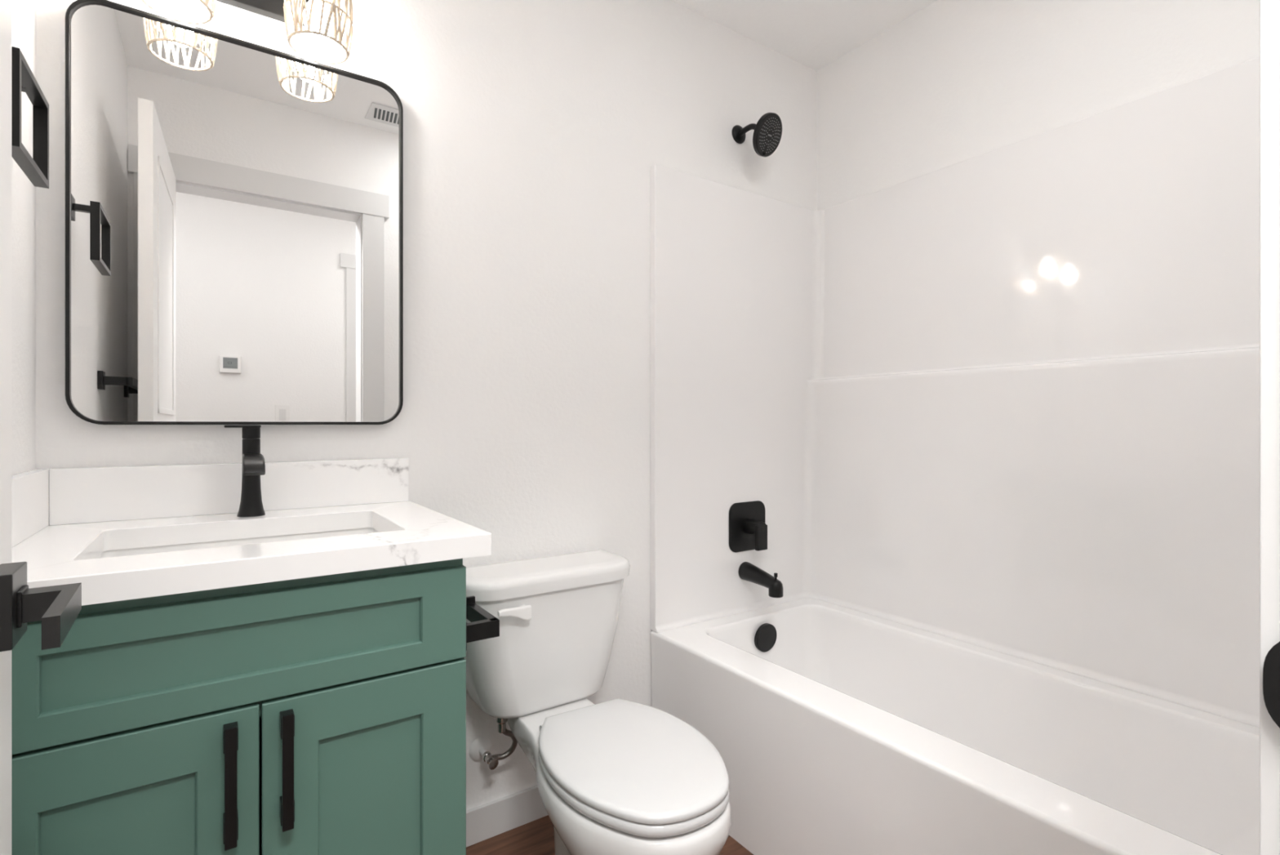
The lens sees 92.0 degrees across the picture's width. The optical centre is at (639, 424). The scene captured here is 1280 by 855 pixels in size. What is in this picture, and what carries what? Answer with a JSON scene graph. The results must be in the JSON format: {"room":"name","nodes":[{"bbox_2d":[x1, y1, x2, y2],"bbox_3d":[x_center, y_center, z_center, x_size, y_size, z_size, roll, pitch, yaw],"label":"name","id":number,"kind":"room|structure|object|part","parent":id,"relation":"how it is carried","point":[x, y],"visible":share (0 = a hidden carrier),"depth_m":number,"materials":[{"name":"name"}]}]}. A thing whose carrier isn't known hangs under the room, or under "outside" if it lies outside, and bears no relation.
{"room":"bathroom","nodes":[
{"label":"bathroom","id":0,"kind":"room"},
{"bbox_2d":[11,0,35,475],"bbox_3d":[-0.736,-0.135,0.501,0.100,2.440,1.487,0,0,-34],"label":"wall","id":1,"kind":"structure","parent":0,"point":[23,11],"depth_m":1.07,"materials":[{"name":"white paint"}]},
{"bbox_2d":[11,46,48,188],"bbox_3d":[-0.886,-0.438,0.863,0.062,0.150,0.174,0,0,-34],"label":"towel ring","id":2,"kind":"object","parent":1,"relation":"attached to","point":[36,168],"visible":0.81,"depth_m":0.88,"materials":[{"name":"black metal"}]},
{"bbox_3d":[-0.901,-0.489,0.883,0.040,0.014,0.016,0,0,-34],"label":"post","id":3,"kind":"part","parent":2,"relation":"part of","materials":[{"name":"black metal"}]},
{"bbox_2d":[35,0,816,809],"bbox_3d":[-0.247,-0.135,1.798,2.375,2.440,0.100,0,0,-34],"label":"wall","id":4,"kind":"structure","parent":0,"point":[534,131],"depth_m":1.69,"materials":[{"name":"white paint"}]},
{"bbox_2d":[48,457,408,524],"bbox_3d":[-0.828,0.134,1.325,0.638,0.104,0.020,0,0,-34],"label":"backsplash","id":5,"kind":"structure","parent":4,"relation":"attached to","point":[85,495],"depth_m":1.27,"materials":[{"name":"stone"}]},
{"bbox_2d":[65,0,403,424],"bbox_3d":[-0.824,-0.404,1.325,0.601,0.809,0.026,0,0,-34],"label":"wall mirror","id":6,"kind":"object","parent":4,"relation":"attached to","point":[234,206],"visible":1,"depth_m":1.29,"materials":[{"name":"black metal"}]},
{"bbox_2d":[141,0,353,64],"bbox_3d":[-0.789,-0.897,1.255,0.371,0.216,0.183,0,0,-34],"label":"vanity light","id":7,"kind":"object","parent":4,"relation":"attached to","point":[315,18],"visible":1,"depth_m":1.28,"materials":[{"name":"black metal"}]},
{"bbox_3d":[-0.874,-0.867,1.165,0.130,0.156,0.131,0,0,-34],"label":"lamp shade","id":8,"kind":"part","parent":7,"relation":"part of","materials":[{"name":"beige wicker"}]},
{"bbox_3d":[-0.676,-0.867,1.302,0.131,0.156,0.131,0,0,-34],"label":"lamp shade","id":9,"kind":"part","parent":7,"relation":"part of","materials":[{"name":"beige wicker"}]},
{"bbox_3d":[-0.675,-0.860,1.301,0.058,0.091,0.058,0,0,-34],"label":"bulb","id":10,"kind":"part","parent":7,"relation":"part of","materials":[{"name":"white glass"}]},
{"bbox_2d":[468,717,517,769],"bbox_3d":[-0.373,0.795,1.586,0.135,0.170,0.080,0,0,34],"label":"water supply valve","id":11,"kind":"object","parent":4,"relation":"attached to","point":[480,749],"visible":0.95,"depth_m":1.59,"materials":[{"name":"silver metal"}]},
{"bbox_3d":[-0.370,0.851,1.554,0.026,0.026,0.018,0,0,-34],"label":"valve knob","id":12,"kind":"part","parent":11,"relation":"part of","materials":[{"name":"silver metal"}]},
{"bbox_2d":[466,785,547,846],"bbox_3d":[-0.275,1.041,1.711,0.751,0.088,0.013,0,0,-34],"label":"baseboard","id":13,"kind":"structure","parent":4,"relation":"attached to","point":[486,820],"depth_m":1.64,"materials":[{"name":"white paint"}]},
{"bbox_2d":[732,112,782,156],"bbox_3d":[0.402,-0.966,2.088,0.134,0.135,0.156,0,0,-34],"label":"showerhead","id":14,"kind":"object","parent":4,"relation":"attached to","point":[767,132],"visible":1,"depth_m":2.05,"materials":[{"name":"black metal"}]},
{"bbox_3d":[0.375,-0.995,2.096,0.024,0.044,0.099,0,0,-41],"label":"arm","id":15,"kind":"part","parent":14,"relation":"part of","materials":[{"name":"black metal"}]},
{"bbox_2d":[466,814,753,854],"bbox_3d":[0.074,1.135,0.291,3.800,0.100,2.950,0,0,-34],"label":"floor","id":16,"kind":"structure","parent":0,"point":[536,837],"depth_m":1.60,"materials":[{"name":"brown wood"}]},
{"bbox_2d":[11,558,466,854],"bbox_3d":[-0.689,0.654,1.091,0.606,0.862,0.565,0,0,-34],"label":"vanity cabinet","id":17,"kind":"object","parent":16,"relation":"on","point":[326,714],"visible":0.96,"depth_m":0.88,"materials":[{"name":"green paint"}]},
{"bbox_3d":[-0.675,0.687,0.806,0.304,0.570,0.018,0,0,-34],"label":"cabinet door","id":18,"kind":"part","parent":17,"relation":"part of","materials":[{"name":"green paint"}]},
{"bbox_3d":[-0.564,0.495,0.853,0.017,0.164,0.030,0,0,-34],"label":"handle","id":19,"kind":"part","parent":17,"relation":"part of","materials":[{"name":"black metal"}]},
{"bbox_3d":[-0.551,0.320,0.891,0.605,0.154,0.018,0,0,-34],"label":"drawer","id":20,"kind":"part","parent":17,"relation":"part of","materials":[{"name":"green paint"}]},
{"bbox_2d":[11,457,491,605],"bbox_3d":[-0.684,0.152,1.101,0.662,0.141,0.554,0,0,-34],"label":"countertop","id":21,"kind":"structure","parent":17,"relation":"on","point":[63,519],"depth_m":1.14,"materials":[{"name":"stone"}]},
{"bbox_2d":[97,527,378,558],"bbox_3d":[-0.679,0.300,1.093,0.486,0.153,0.343,0,0,-34],"label":"sink","id":22,"kind":"object","parent":21,"relation":"in","point":[125,552],"visible":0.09,"depth_m":1.20,"materials":[{"name":"white ceramic"}]},
{"bbox_2d":[224,425,265,516],"bbox_3d":[-0.777,0.093,1.219,0.070,0.184,0.146,0,0,-34],"label":"faucet","id":23,"kind":"object","parent":21,"relation":"on","point":[253,465],"visible":1,"depth_m":1.25,"materials":[{"name":"black metal"}]},
{"bbox_3d":[-0.807,0.015,1.257,0.062,0.028,0.032,0,0,-34],"label":"handle","id":24,"kind":"part","parent":23,"relation":"part of","materials":[{"name":"black metal"}]},
{"bbox_3d":[-0.761,0.077,1.216,0.036,0.039,0.123,0,0,-34],"label":"spout","id":25,"kind":"part","parent":23,"relation":"part of","materials":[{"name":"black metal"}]},
{"bbox_3d":[-0.562,0.604,0.906,0.606,0.762,0.019,0,0,-34],"label":"frame","id":26,"kind":"part","parent":17,"relation":"part of","materials":[{"name":"green paint"}]},
{"bbox_3d":[-0.508,0.495,0.891,0.017,0.164,0.030,0,0,-34],"label":"handle","id":27,"kind":"part","parent":17,"relation":"part of","materials":[{"name":"black metal"}]},
{"bbox_3d":[-0.424,0.687,0.978,0.298,0.570,0.018,0,0,-34],"label":"cabinet door","id":28,"kind":"part","parent":17,"relation":"part of","materials":[{"name":"green paint"}]},
{"bbox_2d":[466,595,499,650],"bbox_3d":[-0.321,0.369,1.157,0.074,0.052,0.150,0,0,-34],"label":"toilet paper holder","id":29,"kind":"object","parent":17,"relation":"attached to","point":[482,624],"visible":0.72,"depth_m":1.12,"materials":[{"name":"black metal"}]},
{"bbox_3d":[-0.320,0.370,1.098,0.008,0.050,0.050,0,0,-34],"label":"mounting plate","id":30,"kind":"part","parent":29,"relation":"part of","materials":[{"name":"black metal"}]},
{"bbox_3d":[-0.287,0.371,1.116,0.066,0.030,0.016,0,0,-34],"label":"post","id":31,"kind":"part","parent":29,"relation":"part of","materials":[{"name":"black metal"}]},
{"bbox_2d":[463,549,731,854],"bbox_3d":[-0.099,0.723,1.379,0.480,0.724,0.744,0,0,-34],"label":"toilet","id":32,"kind":"object","parent":16,"relation":"on","point":[615,776],"visible":0.94,"depth_m":1.39,"materials":[{"name":"white ceramic"}]},
{"bbox_3d":[-0.293,0.441,1.436,0.089,0.038,0.029,0,0,-45],"label":"flush lever","id":33,"kind":"part","parent":32,"relation":"part of","materials":[{"name":"white plastic"}]},
{"bbox_3d":[-0.252,0.557,1.601,0.452,0.304,0.196,0,0,-34],"label":"tank","id":34,"kind":"part","parent":32,"relation":"part of","materials":[{"name":"white ceramic"}]},
{"bbox_3d":[-0.249,0.384,1.598,0.480,0.045,0.213,0,0,-34],"label":"tank lid","id":35,"kind":"part","parent":32,"relation":"part of","materials":[{"name":"white ceramic"}]},
{"bbox_3d":[-0.087,0.897,1.365,0.342,0.375,0.707,0,0,-34],"label":"bowl","id":36,"kind":"part","parent":32,"relation":"part of","materials":[{"name":"white ceramic"}]},
{"bbox_3d":[-0.018,0.693,1.268,0.340,0.023,0.459,0,0,-34],"label":"seat","id":37,"kind":"part","parent":32,"relation":"part of","materials":[{"name":"white plastic"}]},
{"bbox_3d":[-0.018,0.670,1.268,0.338,0.022,0.457,0,0,-34],"label":"seat lid","id":38,"kind":"part","parent":32,"relation":"part of","materials":[{"name":"white plastic"}]},
{"bbox_2d":[650,597,1259,854],"bbox_3d":[0.773,0.862,1.537,0.783,0.446,1.482,0,0,-34],"label":"bathtub","id":39,"kind":"object","parent":16,"relation":"on","point":[835,729],"visible":0.88,"depth_m":1.46,"materials":[{"name":"white ceramic"}]},
{"bbox_2d":[671,0,937,71],"bbox_3d":[0.074,-1.405,0.291,3.800,0.100,2.950,0,0,-34],"label":"ceiling","id":40,"kind":"structure","parent":0,"point":[813,33],"depth_m":2.07,"materials":[{"name":"white paint"}]},
{"bbox_2d":[816,0,1259,210],"bbox_3d":[1.488,-0.135,1.279,0.100,2.440,2.720,0,0,-34],"label":"wall","id":41,"kind":"structure","parent":0,"point":[953,82],"depth_m":1.84,"materials":[{"name":"white paint"}]},
{"bbox_2d":[650,56,1259,727],"bbox_3d":[0.775,-0.083,1.538,0.782,1.444,1.485,0,0,-34],"label":"tub surround","id":42,"kind":"object","parent":41,"relation":"attached to","point":[1006,399],"visible":1,"depth_m":1.77,"materials":[{"name":"white plastic"}]},
{"bbox_2d":[728,500,767,552],"bbox_3d":[0.390,0.350,2.098,0.170,0.168,0.074,0,0,-34],"label":"shower valve","id":43,"kind":"object","parent":42,"relation":"attached to","point":[748,527],"visible":1,"depth_m":2.10,"materials":[{"name":"black metal"}]},
{"bbox_3d":[0.403,0.378,2.081,0.046,0.086,0.030,0,0,-34],"label":"lever","id":44,"kind":"part","parent":43,"relation":"part of","materials":[{"name":"black metal"}]},
{"bbox_2d":[737,561,782,597],"bbox_3d":[0.407,0.513,2.055,0.062,0.085,0.165,0,0,-34],"label":"tub spout","id":45,"kind":"object","parent":42,"relation":"attached to","point":[748,571],"visible":1,"depth_m":2.03,"materials":[{"name":"black metal"}]},
{"bbox_3d":[0.441,0.494,2.006,0.011,0.025,0.011,0,0,22],"label":"diverter knob","id":46,"kind":"part","parent":45,"relation":"part of","materials":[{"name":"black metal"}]},
{"bbox_2d":[1262,641,1279,728],"bbox_3d":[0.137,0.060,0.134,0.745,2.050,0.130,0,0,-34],"label":"door knob","id":47,"kind":"object","parent":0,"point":[1271,668],"depth_m":0.38,"materials":[{"name":"black metal"}]},
{"bbox_3d":[0.120,-0.135,0.115,3.475,2.440,0.118,0,0,-34],"label":"wall","id":48,"kind":"structure","parent":0,"visible":0},
{"bbox_2d":[0,0,81,854],"bbox_3d":[-0.357,0.058,0.288,0.089,2.030,0.690,0,0,-36],"label":"door","id":49,"kind":"structure","parent":48,"relation":"in","point":[58,607],"depth_m":0.53,"materials":[{"name":"white paint"}]},
{"bbox_3d":[-0.518,0.148,0.506,0.016,0.060,0.058,0,0,-36],"label":"lever","id":50,"kind":"part","parent":49,"relation":"part of","materials":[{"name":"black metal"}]},
{"bbox_3d":[-0.469,0.150,0.485,0.034,0.023,0.116,0,0,-36],"label":"lever","id":51,"kind":"part","parent":49,"relation":"part of","materials":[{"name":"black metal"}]},
{"bbox_2d":[1259,0,1279,854],"bbox_3d":[0.105,0.016,0.188,0.931,2.138,0.020,0,0,-34],"label":"trim","id":52,"kind":"structure","parent":48,"relation":"attached to","point":[1269,10],"depth_m":0.39,"materials":[{"name":"white paint"}]}
]}

